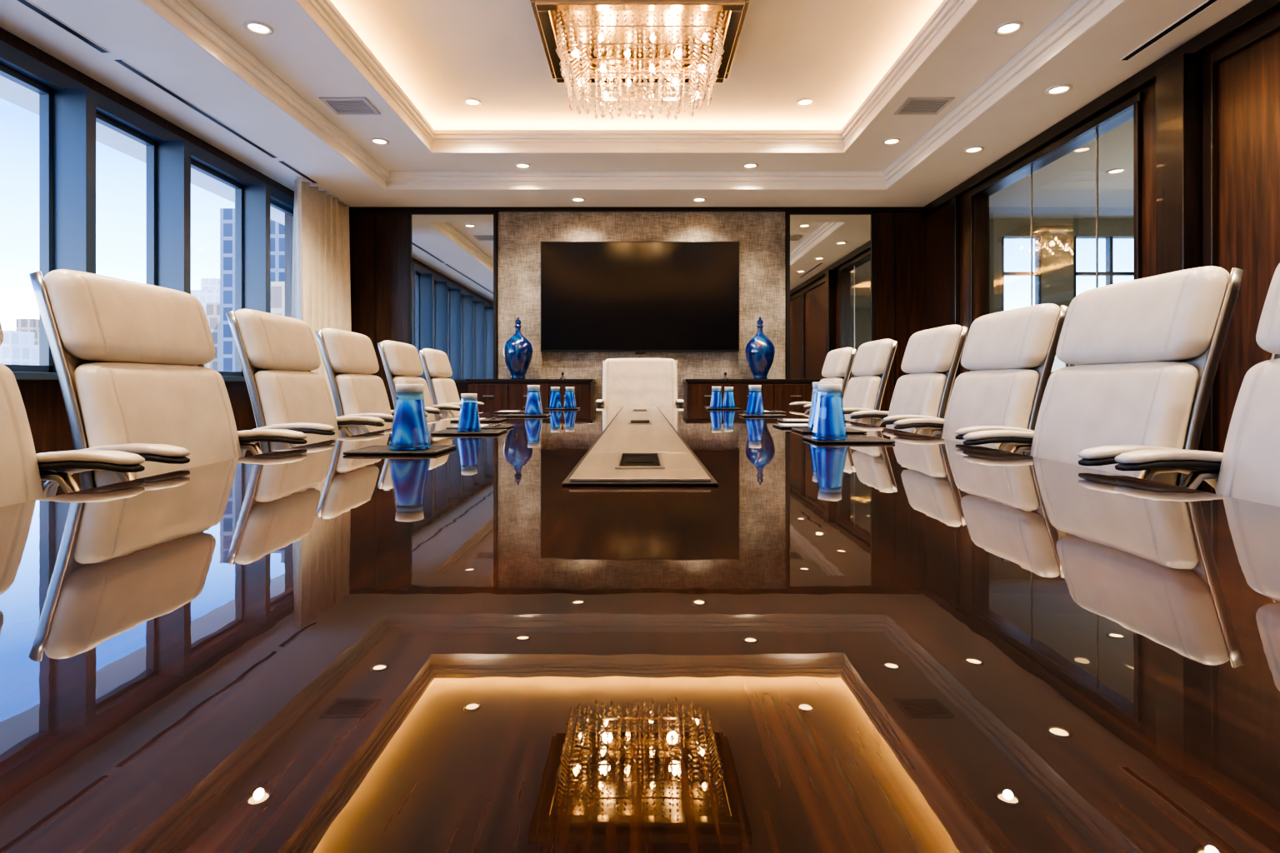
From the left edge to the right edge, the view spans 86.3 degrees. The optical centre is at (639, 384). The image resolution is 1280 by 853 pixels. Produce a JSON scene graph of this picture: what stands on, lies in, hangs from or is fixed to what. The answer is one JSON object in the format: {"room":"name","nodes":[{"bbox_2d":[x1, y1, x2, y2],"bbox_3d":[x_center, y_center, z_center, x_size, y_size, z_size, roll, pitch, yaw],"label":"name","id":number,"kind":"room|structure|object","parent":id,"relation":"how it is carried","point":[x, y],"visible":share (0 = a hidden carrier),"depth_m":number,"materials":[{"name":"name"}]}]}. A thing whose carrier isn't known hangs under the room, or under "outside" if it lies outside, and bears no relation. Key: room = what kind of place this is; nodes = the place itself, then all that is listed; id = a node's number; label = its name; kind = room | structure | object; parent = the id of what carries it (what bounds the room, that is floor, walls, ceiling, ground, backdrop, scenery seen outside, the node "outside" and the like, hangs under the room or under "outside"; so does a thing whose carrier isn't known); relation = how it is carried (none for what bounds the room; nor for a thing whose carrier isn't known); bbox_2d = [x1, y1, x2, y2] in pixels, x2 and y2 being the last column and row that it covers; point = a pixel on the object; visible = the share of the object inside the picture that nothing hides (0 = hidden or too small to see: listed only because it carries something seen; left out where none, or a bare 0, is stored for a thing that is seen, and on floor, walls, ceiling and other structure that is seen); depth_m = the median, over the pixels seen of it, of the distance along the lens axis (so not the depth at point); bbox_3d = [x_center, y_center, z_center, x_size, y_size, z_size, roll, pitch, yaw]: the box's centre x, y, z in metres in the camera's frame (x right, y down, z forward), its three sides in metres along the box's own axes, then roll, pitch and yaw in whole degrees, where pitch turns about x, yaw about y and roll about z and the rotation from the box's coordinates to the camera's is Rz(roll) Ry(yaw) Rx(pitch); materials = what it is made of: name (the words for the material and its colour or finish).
{"room":"conference room","nodes":[
{"label":"conference room","id":0,"kind":"room"},
{"bbox_2d":[0,75,284,225],"bbox_3d":[-4.255,-2.105,3.200,0.490,0.170,11.600,0,0,0],"label":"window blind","id":1,"kind":"object","parent":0,"point":[10,91],"depth_m":5.70,"materials":[{"name":"white fabric"}]},
{"bbox_2d":[0,27,294,495],"bbox_3d":[-3.800,-0.570,2.700,0.200,3.000,10.600,0,0,0],"label":"wall","id":2,"kind":"structure","parent":0,"point":[43,402],"depth_m":4.48,"materials":[{"name":"brown wood"}]},
{"bbox_2d":[12,371,245,381],"bbox_3d":[-3.740,-0.052,2.800,0.360,0.045,9.400,0,0,0],"label":"trim","id":3,"kind":"structure","parent":2,"relation":"attached to","point":[18,375],"depth_m":4.07,"materials":[{"name":"blue metal"}]},
{"bbox_2d":[0,63,95,372],"bbox_3d":[-3.645,-0.978,3.975,0.270,1.805,0.870,0,0,0],"label":"frame","id":4,"kind":"object","parent":3,"relation":"on","point":[67,116],"visible":0.68,"depth_m":4.33,"materials":[{"name":"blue metal"}]},
{"bbox_2d":[95,111,190,294],"bbox_3d":[-3.645,-0.978,4.875,0.270,1.805,0.930,0,0,0],"label":"frame","id":5,"kind":"object","parent":3,"relation":"on","point":[167,162],"visible":0.39,"depth_m":5.26,"materials":[{"name":"blue metal"}]},
{"bbox_2d":[190,159,270,376],"bbox_3d":[-3.645,-0.978,5.915,0.270,1.805,1.150,0,0,0],"label":"frame","id":6,"kind":"object","parent":3,"relation":"on","point":[252,202],"visible":0.41,"depth_m":6.41,"materials":[{"name":"blue metal"}]},
{"bbox_2d":[270,199,294,245],"bbox_3d":[-3.645,-0.978,7.015,0.270,1.805,1.050,0,0,0],"label":"frame","id":7,"kind":"object","parent":3,"relation":"on","point":[274,204],"visible":0.06,"depth_m":7.16,"materials":[{"name":"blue metal"}]},
{"bbox_2d":[0,40,294,210],"bbox_3d":[-3.685,-1.920,2.800,0.070,0.100,9.400,0,0,0],"label":"trim","id":8,"kind":"structure","parent":2,"relation":"attached to","point":[11,57],"depth_m":4.86,"materials":[{"name":"blue metal"}]},
{"bbox_2d":[0,0,1252,218],"bbox_3d":[1.700,-2.420,3.050,11.400,0.700,11.300,0,0,0],"label":"ceiling","id":9,"kind":"structure","parent":0,"point":[442,54],"depth_m":5.41,"materials":[{"name":"paint"}]},
{"bbox_2d":[15,0,110,53],"bbox_3d":[-3.320,-2.067,1.375,0.056,0.006,5.750,0,0,0],"label":"ceiling vent","id":10,"kind":"object","parent":9,"relation":"in","point":[27,3],"visible":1,"depth_m":3.93,"materials":[{"name":"black plastic"}]},
{"bbox_2d":[114,60,278,158],"bbox_3d":[-3.320,-2.067,5.285,0.056,0.006,1.870,0,0,0],"label":"ceiling vent","id":11,"kind":"object","parent":9,"relation":"in","point":[125,64],"visible":1,"depth_m":5.04,"materials":[{"name":"black plastic"}]},
{"bbox_2d":[243,20,273,34],"bbox_3d":[-2.400,-2.244,4.300,0.164,0.012,0.164,0,0,0],"label":"recessed light","id":12,"kind":"object","parent":9,"relation":"in","point":[255,27],"visible":1,"depth_m":4.30,"materials":[{"name":"white"}]},
{"bbox_2d":[278,160,318,183],"bbox_3d":[-3.320,-2.067,6.660,0.056,0.006,0.680,0,0,0],"label":"ceiling vent","id":13,"kind":"object","parent":9,"relation":"in","point":[282,162],"visible":1,"depth_m":6.63,"materials":[{"name":"black plastic"}]},
{"bbox_2d":[291,177,351,438],"bbox_3d":[-3.403,-0.573,7.345,0.185,2.965,1.180,0,0,0],"label":"curtain","id":14,"kind":"object","parent":9,"relation":"hanging from","point":[321,297],"visible":0.53,"depth_m":7.23,"materials":[{"name":"fabric"}]},
{"bbox_2d":[319,97,380,114],"bbox_3d":[-2.330,-2.244,5.500,0.360,0.012,0.320,0,0,0],"label":"ceiling vent","id":15,"kind":"object","parent":9,"relation":"in","point":[340,106],"visible":1,"depth_m":5.49,"materials":[{"name":"grey metal"}]},
{"bbox_2d":[370,137,389,144],"bbox_3d":[-2.400,-2.244,6.300,0.164,0.012,0.164,0,0,0],"label":"recessed light","id":16,"kind":"object","parent":9,"relation":"in","point":[378,141],"visible":1,"depth_m":6.30,"materials":[{"name":"white"}]},
{"bbox_2d":[463,98,481,106],"bbox_3d":[-1.520,-2.564,6.200,0.164,0.012,0.164,0,0,0],"label":"recessed light","id":17,"kind":"object","parent":9,"relation":"in","point":[470,102],"visible":1,"depth_m":6.20,"materials":[{"name":"white"}]},
{"bbox_2d":[515,162,530,168],"bbox_3d":[-1.200,-2.244,7.000,0.164,0.012,0.164,0,0,0],"label":"recessed light","id":18,"kind":"object","parent":9,"relation":"in","point":[521,165],"visible":1,"depth_m":6.99,"materials":[{"name":"white"}]},
{"bbox_2d":[139,0,1125,189],"bbox_3d":[-0.040,-2.257,2.675,5.322,0.375,9.152,0,0,0],"label":"trim","id":19,"kind":"structure","parent":9,"relation":"attached to","point":[184,9],"depth_m":6.12,"materials":[{"name":"paint"}]},
{"bbox_2d":[530,0,749,119],"bbox_3d":[0.000,-2.255,4.850,1.400,0.627,1.200,0,0,0],"label":"chandelier","id":20,"kind":"object","parent":9,"relation":"hanging from","point":[675,42],"visible":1,"depth_m":4.66,"materials":[{"name":"clear glass"}]},
{"bbox_2d":[742,162,758,168],"bbox_3d":[1.130,-2.244,7.000,0.164,0.012,0.164,0,0,0],"label":"recessed light","id":21,"kind":"object","parent":9,"relation":"in","point":[751,165],"visible":1,"depth_m":6.99,"materials":[{"name":"white"}]},
{"bbox_2d":[795,98,814,106],"bbox_3d":[1.500,-2.564,6.200,0.164,0.012,0.164,0,0,0],"label":"recessed light","id":22,"kind":"object","parent":9,"relation":"in","point":[803,102],"visible":1,"depth_m":6.20,"materials":[{"name":"white"}]},
{"bbox_2d":[882,137,900,144],"bbox_3d":[2.320,-2.244,6.300,0.164,0.012,0.164,0,0,0],"label":"recessed light","id":23,"kind":"object","parent":9,"relation":"in","point":[892,141],"visible":1,"depth_m":6.30,"materials":[{"name":"white"}]},
{"bbox_2d":[893,97,954,114],"bbox_3d":[2.280,-2.244,5.500,0.360,0.012,0.320,0,0,0],"label":"ceiling vent","id":24,"kind":"object","parent":9,"relation":"in","point":[912,106],"visible":1,"depth_m":5.49,"materials":[{"name":"grey metal"}]},
{"bbox_2d":[963,145,984,153],"bbox_3d":[2.930,-2.064,6.000,0.164,0.012,0.164,0,0,0],"label":"recessed light","id":25,"kind":"object","parent":9,"relation":"in","point":[976,148],"visible":1,"depth_m":6.00,"materials":[{"name":"white"}]},
{"bbox_2d":[994,20,1023,34],"bbox_3d":[2.320,-2.244,4.300,0.164,0.012,0.164,0,0,0],"label":"recessed light","id":26,"kind":"object","parent":9,"relation":"in","point":[1011,27],"visible":1,"depth_m":4.30,"materials":[{"name":"white"}]},
{"bbox_2d":[1045,84,1072,94],"bbox_3d":[2.930,-2.064,4.780,0.164,0.012,0.164,0,0,0],"label":"recessed light","id":27,"kind":"object","parent":9,"relation":"in","point":[1061,88],"visible":1,"depth_m":4.78,"materials":[{"name":"white"}]},
{"bbox_2d":[1119,0,1219,60],"bbox_3d":[3.080,-2.067,3.575,0.056,0.006,1.550,0,0,0],"label":"ceiling vent","id":28,"kind":"object","parent":9,"relation":"in","point":[1207,3],"visible":1,"depth_m":3.97,"materials":[{"name":"black plastic"}]},
{"bbox_2d":[349,211,925,428],"bbox_3d":[-0.250,-0.570,8.094,7.500,3.000,0.212,0,0,0],"label":"wall","id":29,"kind":"structure","parent":0,"point":[761,236],"depth_m":7.99,"materials":[{"name":"brown wood"}]},
{"bbox_2d":[408,210,497,383],"bbox_3d":[-2.185,-1.022,7.975,1.030,2.005,0.050,0,0,0],"label":"wall mirror","id":30,"kind":"object","parent":29,"relation":"attached to","point":[452,255],"visible":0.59,"depth_m":7.97,"materials":[{"name":"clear mirror"}]},
{"bbox_2d":[374,212,895,391],"bbox_3d":[-0.060,-0.595,7.994,6.100,2.850,0.012,0,0,0],"label":"trim","id":31,"kind":"structure","parent":29,"relation":"attached to","point":[894,213],"depth_m":7.99,"materials":[{"name":"brown wood"}]},
{"bbox_2d":[349,206,923,211],"bbox_3d":[-0.175,-2.047,7.975,7.050,0.045,0.050,0,0,0],"label":"trim","id":32,"kind":"structure","parent":29,"relation":"attached to","point":[351,208],"depth_m":7.95,"materials":[{"name":"white paint"}]},
{"bbox_2d":[540,241,739,354],"bbox_3d":[0.000,-1.008,7.916,2.300,1.305,0.140,0,0,0],"label":"television","id":33,"kind":"object","parent":29,"relation":"attached to","point":[639,297],"visible":1,"depth_m":7.89,"materials":[{"name":"black plastic"}]},
{"bbox_2d":[785,210,874,383],"bbox_3d":[2.220,-1.022,7.975,1.020,2.005,0.050,0,0,0],"label":"wall mirror","id":34,"kind":"object","parent":29,"relation":"attached to","point":[830,255],"visible":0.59,"depth_m":7.97,"materials":[{"name":"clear mirror"}]},
{"bbox_2d":[815,377,843,397],"bbox_3d":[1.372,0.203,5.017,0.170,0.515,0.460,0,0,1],"label":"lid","id":35,"kind":"object","parent":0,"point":[835,380],"depth_m":4.80,"materials":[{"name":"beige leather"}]},
{"bbox_2d":[989,218,1133,375],"bbox_3d":[5.425,-0.570,8.575,3.850,3.000,0.150,0,0,0],"label":"wall","id":36,"kind":"structure","parent":0,"point":[1057,235],"depth_m":8.50,"materials":[{"name":"grey paint"}]},
{"bbox_2d":[1001,236,1133,311],"bbox_3d":[5.455,-0.910,8.560,1.910,1.880,0.080,0,0,0],"label":"window","id":37,"kind":"structure","parent":36,"relation":"in","point":[1109,273],"depth_m":8.52,"materials":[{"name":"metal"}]},
{"bbox_2d":[925,8,1279,453],"bbox_3d":[3.425,-0.570,2.700,0.150,3.000,10.600,0,0,0],"label":"wall","id":38,"kind":"structure","parent":0,"point":[1248,81],"depth_m":3.86,"materials":[{"name":"brown wood"}]},
{"bbox_2d":[1030,130,1098,305],"bbox_3d":[3.405,-0.955,5.515,0.010,1.870,0.862,0,0,0],"label":"joint","id":39,"kind":"object","parent":38,"relation":"attached to","point":[1097,132],"visible":0.64,"depth_m":5.09,"materials":[{"name":"metal"}]},
{"bbox_2d":[920,0,1279,494],"bbox_3d":[3.285,-0.569,2.800,0.130,2.998,10.400,0,0,0],"label":"trim","id":40,"kind":"structure","parent":38,"relation":"attached to","point":[1186,79],"depth_m":4.12,"materials":[{"name":"brown wood"}]},
{"bbox_3d":[1.700,1.005,3.050,11.400,0.150,11.300,0,0,0],"label":"floor","id":41,"kind":"structure","parent":0,"visible":0},
{"bbox_2d":[0,321,144,507],"bbox_3d":[-1.049,0.330,1.102,0.680,1.199,0.561,0,0,1],"label":"chair","id":42,"kind":"object","parent":41,"relation":"on","point":[22,471],"visible":0.16,"depth_m":1.30,"materials":[{"name":"beige leather"}]},
{"bbox_2d":[0,363,44,507],"bbox_3d":[-1.217,0.203,1.106,0.170,0.515,0.460,0,0,1],"label":"cushion","id":43,"kind":"object","parent":42,"relation":"on","point":[22,470],"depth_m":1.29,"materials":[{"name":"beige leather"}]},
{"bbox_2d":[29,269,307,498],"bbox_3d":[-1.039,0.330,1.743,0.680,1.199,0.561,0,0,2],"label":"chair","id":44,"kind":"object","parent":41,"relation":"on","point":[129,357],"visible":0.47,"depth_m":1.64,"materials":[{"name":"beige leather"}]},
{"bbox_2d":[74,362,241,487],"bbox_3d":[-1.207,0.203,1.748,0.170,0.515,0.460,0,0,2],"label":"cushion","id":45,"kind":"object","parent":44,"relation":"on","point":[187,406],"depth_m":1.67,"materials":[{"name":"beige leather"}]},
{"bbox_2d":[225,309,384,457],"bbox_3d":[-1.109,0.330,2.579,0.680,1.199,0.561,0,0,-2],"label":"chair","id":46,"kind":"object","parent":41,"relation":"on","point":[277,354],"visible":0.5,"depth_m":2.43,"materials":[{"name":"beige leather"}]},
{"bbox_2d":[254,370,339,452],"bbox_3d":[-1.277,0.203,2.572,0.170,0.515,0.460,0,0,-2],"label":"cushion","id":47,"kind":"object","parent":46,"relation":"on","point":[281,397],"depth_m":2.47,"materials":[{"name":"beige leather"}]},
{"bbox_2d":[315,328,427,438],"bbox_3d":[-1.184,0.330,3.380,0.680,1.199,0.561,0,0,-1],"label":"chair","id":48,"kind":"object","parent":41,"relation":"on","point":[350,361],"visible":0.51,"depth_m":3.21,"materials":[{"name":"beige leather"}]},
{"bbox_2d":[335,373,393,436],"bbox_3d":[-1.352,0.203,3.378,0.170,0.515,0.460,0,0,-1],"label":"cushion","id":49,"kind":"object","parent":48,"relation":"on","point":[355,393],"depth_m":3.26,"materials":[{"name":"beige leather"}]},
{"bbox_2d":[377,340,460,421],"bbox_3d":[-1.234,0.330,4.261,0.680,1.199,0.561,0,0,0],"label":"chair","id":50,"kind":"object","parent":41,"relation":"on","point":[402,363],"visible":0.43,"depth_m":4.13,"materials":[{"name":"beige leather"}]},
{"bbox_2d":[392,375,434,421],"bbox_3d":[-1.402,0.203,4.260,0.170,0.515,0.460,0,0,0],"label":"cushion","id":51,"kind":"object","parent":50,"relation":"on","point":[426,397],"depth_m":4.28,"materials":[{"name":"beige leather"}]},
{"bbox_2d":[419,348,484,419],"bbox_3d":[-1.284,0.330,5.159,0.680,1.199,0.561,0,0,-2],"label":"chair","id":52,"kind":"object","parent":41,"relation":"on","point":[437,367],"visible":0.44,"depth_m":4.94,"materials":[{"name":"beige leather"}]},
{"bbox_2d":[431,377,460,419],"bbox_3d":[-1.452,0.203,5.153,0.170,0.515,0.460,0,0,-2],"label":"cushion","id":53,"kind":"object","parent":52,"relation":"on","point":[444,390],"depth_m":4.95,"materials":[{"name":"beige leather"}]},
{"bbox_2d":[465,379,595,413],"bbox_3d":[-1.220,0.432,7.735,1.400,0.995,0.480,0,0,0],"label":"credenza","id":54,"kind":"object","parent":41,"relation":"on","point":[496,394],"visible":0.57,"depth_m":7.51,"materials":[{"name":"brown wood"}]},
{"bbox_2d":[503,316,532,379],"bbox_3d":[-1.370,-0.417,7.680,0.328,0.705,0.328,0,0,0],"label":"vase","id":55,"kind":"object","parent":54,"relation":"on","point":[517,350],"visible":0.96,"depth_m":7.58,"materials":[{"name":"ceramic"}]},
{"bbox_2d":[0,406,1279,852],"bbox_3d":[0.000,0.547,2.550,2.100,0.766,6.400,0,0,0],"label":"conference table","id":56,"kind":"object","parent":41,"relation":"on","point":[916,643],"depth_m":0.46,"materials":[{"name":"wood"}]},
{"bbox_2d":[342,445,455,454],"bbox_3d":[-0.640,0.175,1.840,0.240,0.008,0.190,0,0,0],"label":"desk tray","id":57,"kind":"object","parent":56,"relation":"on","point":[373,449],"visible":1,"depth_m":1.77,"materials":[{"name":"brown leather"}]},
{"bbox_2d":[389,384,429,449],"bbox_3d":[-0.620,0.084,1.840,0.104,0.172,0.109,0,0,7],"label":"glass carafe","id":58,"kind":"object","parent":57,"relation":"on","point":[409,432],"visible":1,"depth_m":1.81,"materials":[{"name":"blue glass"}]},
{"bbox_2d":[430,429,507,434],"bbox_3d":[-0.630,0.175,2.540,0.240,0.008,0.190,0,0,0],"label":"desk tray","id":59,"kind":"object","parent":56,"relation":"on","point":[446,432],"visible":0.98,"depth_m":2.48,"materials":[{"name":"brown leather"}]},
{"bbox_2d":[457,393,480,431],"bbox_3d":[-0.630,0.101,2.520,0.087,0.138,0.083,0,0,-22],"label":"glass carafe","id":60,"kind":"object","parent":59,"relation":"on","point":[468,419],"visible":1,"depth_m":2.49,"materials":[{"name":"blue glass"}]},
{"bbox_2d":[450,417,506,421],"bbox_3d":[-0.800,0.171,3.400,0.240,0.015,0.190,0,0,0],"label":"desk tray","id":61,"kind":"object","parent":56,"relation":"on","point":[492,419],"visible":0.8,"depth_m":3.33,"materials":[{"name":"brown leather"}]},
{"bbox_2d":[445,423,514,429],"bbox_3d":[-0.660,0.171,2.840,0.240,0.015,0.190,0,0,0],"label":"desk tray","id":62,"kind":"object","parent":56,"relation":"on","point":[499,426],"visible":0.65,"depth_m":2.78,"materials":[{"name":"black plastic"}]},
{"bbox_2d":[504,414,551,416],"bbox_3d":[-0.640,0.175,3.920,0.240,0.008,0.190,0,0,0],"label":"desk tray","id":63,"kind":"object","parent":56,"relation":"on","point":[508,415],"visible":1,"depth_m":3.83,"materials":[{"name":"black plastic"}]},
{"bbox_2d":[524,385,542,414],"bbox_3d":[-0.610,0.086,3.920,0.102,0.169,0.107,0,0,1],"label":"glass carafe","id":64,"kind":"object","parent":63,"relation":"on","point":[533,407],"visible":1,"depth_m":3.89,"materials":[{"name":"blue glass"}]},
{"bbox_2d":[545,407,579,409],"bbox_3d":[-0.570,0.175,5.040,0.240,0.008,0.190,0,0,0],"label":"desk tray","id":65,"kind":"object","parent":56,"relation":"on","point":[547,408],"visible":0.92,"depth_m":4.95,"materials":[{"name":"black plastic"}]},
{"bbox_2d":[548,386,561,408],"bbox_3d":[-0.620,0.092,5.000,0.098,0.155,0.093,0,0,36],"label":"glass carafe","id":66,"kind":"object","parent":65,"relation":"on","point":[555,401],"visible":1,"depth_m":4.97,"materials":[{"name":"blue glass"}]},
{"bbox_2d":[563,386,575,408],"bbox_3d":[-0.520,0.092,5.070,0.093,0.155,0.098,0,0,45],"label":"glass carafe","id":67,"kind":"object","parent":65,"relation":"on","point":[569,401],"visible":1,"depth_m":5.04,"materials":[{"name":"blue glass"}]},
{"bbox_2d":[705,407,740,409],"bbox_3d":[0.610,0.175,5.040,0.240,0.008,0.190,0,0,0],"label":"desk tray","id":68,"kind":"object","parent":56,"relation":"on","point":[707,408],"visible":1,"depth_m":4.95,"materials":[{"name":"black plastic"}]},
{"bbox_2d":[710,386,723,408],"bbox_3d":[0.560,0.091,5.000,0.100,0.158,0.095,0,0,-21],"label":"glass carafe","id":69,"kind":"object","parent":68,"relation":"on","point":[716,402],"visible":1,"depth_m":4.97,"materials":[{"name":"blue glass"}]},
{"bbox_2d":[722,386,735,408],"bbox_3d":[0.660,0.092,5.070,0.093,0.155,0.098,0,0,-41],"label":"glass carafe","id":70,"kind":"object","parent":68,"relation":"on","point":[728,401],"visible":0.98,"depth_m":5.04,"materials":[{"name":"blue glass"}]},
{"bbox_2d":[739,414,786,416],"bbox_3d":[0.700,0.175,3.920,0.240,0.008,0.190,0,0,0],"label":"desk tray","id":71,"kind":"object","parent":56,"relation":"on","point":[742,415],"visible":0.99,"depth_m":3.83,"materials":[{"name":"black plastic"}]},
{"bbox_2d":[745,385,764,414],"bbox_3d":[0.660,0.086,3.920,0.107,0.169,0.102,0,0,23],"label":"glass carafe","id":72,"kind":"object","parent":71,"relation":"on","point":[755,405],"visible":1,"depth_m":3.89,"materials":[{"name":"blue glass"}]},
{"bbox_2d":[772,424,810,428],"bbox_3d":[0.700,0.171,2.900,0.240,0.015,0.190,0,0,0],"label":"desk tray","id":73,"kind":"object","parent":56,"relation":"on","point":[781,426],"visible":0.52,"depth_m":2.83,"materials":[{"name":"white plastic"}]},
{"bbox_2d":[776,419,809,423],"bbox_3d":[0.800,0.171,3.300,0.240,0.015,0.190,0,0,0],"label":"desk tray","id":74,"kind":"object","parent":56,"relation":"on","point":[786,421],"visible":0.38,"depth_m":3.23,"materials":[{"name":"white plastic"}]},
{"bbox_2d":[790,428,866,433],"bbox_3d":[0.720,0.175,2.620,0.240,0.008,0.190,0,0,0],"label":"desk tray","id":75,"kind":"object","parent":56,"relation":"on","point":[799,430],"visible":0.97,"depth_m":2.56,"materials":[{"name":"brown leather"}]},
{"bbox_2d":[807,382,833,429],"bbox_3d":[0.700,0.080,2.620,0.109,0.181,0.114,0,0,-32],"label":"glass carafe","id":76,"kind":"object","parent":75,"relation":"on","point":[815,396],"visible":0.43,"depth_m":2.60,"materials":[{"name":"blue glass"}]},
{"bbox_2d":[802,436,894,443],"bbox_3d":[0.660,0.175,2.180,0.240,0.008,0.190,0,0,0],"label":"desk tray","id":77,"kind":"object","parent":56,"relation":"on","point":[850,439],"visible":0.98,"depth_m":2.12,"materials":[{"name":"brown leather"}]},
{"bbox_2d":[812,384,847,439],"bbox_3d":[0.600,0.084,2.160,0.104,0.172,0.109,0,0,-43],"label":"glass carafe","id":78,"kind":"object","parent":77,"relation":"on","point":[829,422],"visible":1,"depth_m":2.13,"materials":[{"name":"blue glass"}]},
{"bbox_2d":[596,358,683,406],"bbox_3d":[0.000,0.341,6.043,0.773,1.177,0.672,0,0,0],"label":"chair","id":79,"kind":"object","parent":41,"relation":"on","point":[626,382],"visible":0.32,"depth_m":6.21,"materials":[{"name":"beige leather"}]},
{"bbox_2d":[682,379,819,414],"bbox_3d":[1.240,0.432,7.735,1.480,0.995,0.480,0,0,0],"label":"credenza","id":80,"kind":"object","parent":41,"relation":"on","point":[776,393],"visible":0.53,"depth_m":7.51,"materials":[{"name":"brown wood"}]},
{"bbox_2d":[745,316,774,379],"bbox_3d":[1.350,-0.417,7.680,0.328,0.705,0.328,0,0,0],"label":"vase","id":81,"kind":"object","parent":80,"relation":"on","point":[760,350],"visible":0.93,"depth_m":7.58,"materials":[{"name":"ceramic"}]},
{"bbox_2d":[789,347,855,414],"bbox_3d":[1.204,0.330,5.018,0.680,1.199,0.561,0,0,1],"label":"chair","id":82,"kind":"object","parent":41,"relation":"on","point":[838,363],"visible":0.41,"depth_m":4.81,"materials":[{"name":"beige leather"}]},
{"bbox_2d":[841,339,897,425],"bbox_3d":[1.154,0.330,4.118,0.680,1.199,0.561,0,0,1],"label":"chair","id":83,"kind":"object","parent":41,"relation":"on","point":[872,362],"visible":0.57,"depth_m":3.92,"materials":[{"name":"beige leather"}]},
{"bbox_2d":[841,375,881,424],"bbox_3d":[1.322,0.203,4.116,0.170,0.515,0.460,0,0,1],"label":"cushion","id":84,"kind":"object","parent":83,"relation":"on","point":[862,392],"depth_m":3.94,"materials":[{"name":"beige leather"}]},
{"bbox_2d":[850,325,968,438],"bbox_3d":[1.114,0.330,3.198,0.680,1.199,0.561,0,0,1],"label":"chair","id":85,"kind":"object","parent":41,"relation":"on","point":[932,357],"visible":0.49,"depth_m":3.04,"materials":[{"name":"beige leather"}]},
{"bbox_2d":[885,373,946,437],"bbox_3d":[1.282,0.203,3.195,0.170,0.515,0.460,0,0,1],"label":"cushion","id":86,"kind":"object","parent":85,"relation":"on","point":[921,394],"depth_m":3.07,"materials":[{"name":"beige leather"}]},
{"bbox_2d":[893,303,1068,455],"bbox_3d":[1.049,0.330,2.401,0.680,1.199,0.561,0,0,-1],"label":"chair","id":87,"kind":"object","parent":41,"relation":"on","point":[1010,355],"visible":0.41,"depth_m":2.29,"materials":[{"name":"beige leather"}]},
{"bbox_2d":[941,369,1039,454],"bbox_3d":[1.217,0.203,2.405,0.170,0.515,0.460,0,0,-1],"label":"cushion","id":88,"kind":"object","parent":87,"relation":"on","point":[1001,397],"depth_m":2.32,"materials":[{"name":"beige leather"}]},
{"bbox_2d":[962,265,1244,491],"bbox_3d":[0.989,0.330,1.701,0.680,1.199,0.561,0,0,-1],"label":"chair","id":89,"kind":"object","parent":41,"relation":"on","point":[1142,356],"visible":0.38,"depth_m":1.60,"materials":[{"name":"beige leather"}]},
{"bbox_2d":[1030,361,1198,485],"bbox_3d":[1.157,0.203,1.706,0.170,0.515,0.460,0,0,-1],"label":"cushion","id":90,"kind":"object","parent":89,"relation":"on","point":[1085,405],"depth_m":1.63,"materials":[{"name":"beige leather"}]},
{"bbox_2d":[1114,263,1279,507],"bbox_3d":[1.014,0.330,1.119,0.680,1.199,0.561,0,0,0],"label":"chair","id":91,"kind":"object","parent":41,"relation":"on","point":[1247,468],"visible":0.27,"depth_m":1.30,"materials":[{"name":"beige leather"}]},
{"bbox_2d":[1215,358,1279,507],"bbox_3d":[1.182,0.203,1.119,0.170,0.515,0.460,0,0,0],"label":"cushion","id":92,"kind":"object","parent":91,"relation":"on","point":[1247,468],"depth_m":1.28,"materials":[{"name":"beige leather"}]},
{"label":"outside","id":93,"kind":"structure","parent":0,"visible":0},
{"bbox_3d":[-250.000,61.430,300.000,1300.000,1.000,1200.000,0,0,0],"label":"ground","id":94,"kind":"structure","parent":93,"visible":0},
{"bbox_2d":[0,330,39,365],"bbox_3d":[-141.951,24.392,156.000,7.683,73.076,12.000,0,0,0],"label":"apartment block","id":95,"kind":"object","parent":94,"relation":"on","point":[17,347],"visible":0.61,"depth_m":152.93,"materials":[{"name":"white concrete"}]},
{"bbox_2d":[15,319,39,344],"bbox_3d":[-163.756,21.641,186.000,9.220,78.579,12.000,0,0,0],"label":"apartment block","id":96,"kind":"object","parent":94,"relation":"on","point":[22,325],"visible":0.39,"depth_m":182.41,"materials":[{"name":"grey concrete"}]},
{"bbox_2d":[190,278,219,314],"bbox_3d":[-134.451,13.767,220.000,10.244,94.325,20.000,0,0,0],"label":"office tower","id":97,"kind":"structure","parent":94,"relation":"on","point":[209,292],"depth_m":210.00,"materials":[{"name":"white concrete"}]},
{"bbox_2d":[204,302,219,371],"bbox_3d":[-95.122,21.282,156.000,5.488,79.296,12.000,0,0,0],"label":"apartment block","id":98,"kind":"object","parent":94,"relation":"on","point":[212,309],"visible":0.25,"depth_m":150.01,"materials":[{"name":"grey concrete"}]},
{"bbox_2d":[220,208,234,371],"bbox_3d":[-76.970,12.360,137.000,5.866,97.140,14.000,0,0,0],"label":"glass skyscraper","id":99,"kind":"structure","parent":94,"relation":"on","point":[227,215],"depth_m":130.01,"materials":[{"name":"blue glass"}]},
{"bbox_2d":[270,219,284,281],"bbox_3d":[-66.654,13.575,135.000,6.868,94.709,14.000,0,0,0],"label":"glass skyscraper","id":100,"kind":"structure","parent":94,"relation":"on","point":[277,230],"depth_m":128.00,"materials":[{"name":"blue glass"}]},
{"bbox_2d":[270,281,284,315],"bbox_3d":[-40.878,23.616,85.000,4.683,74.628,10.000,0,0,0],"label":"office tower","id":101,"kind":"structure","parent":94,"relation":"on","point":[277,288],"depth_m":80.00,"materials":[{"name":"grey concrete"}]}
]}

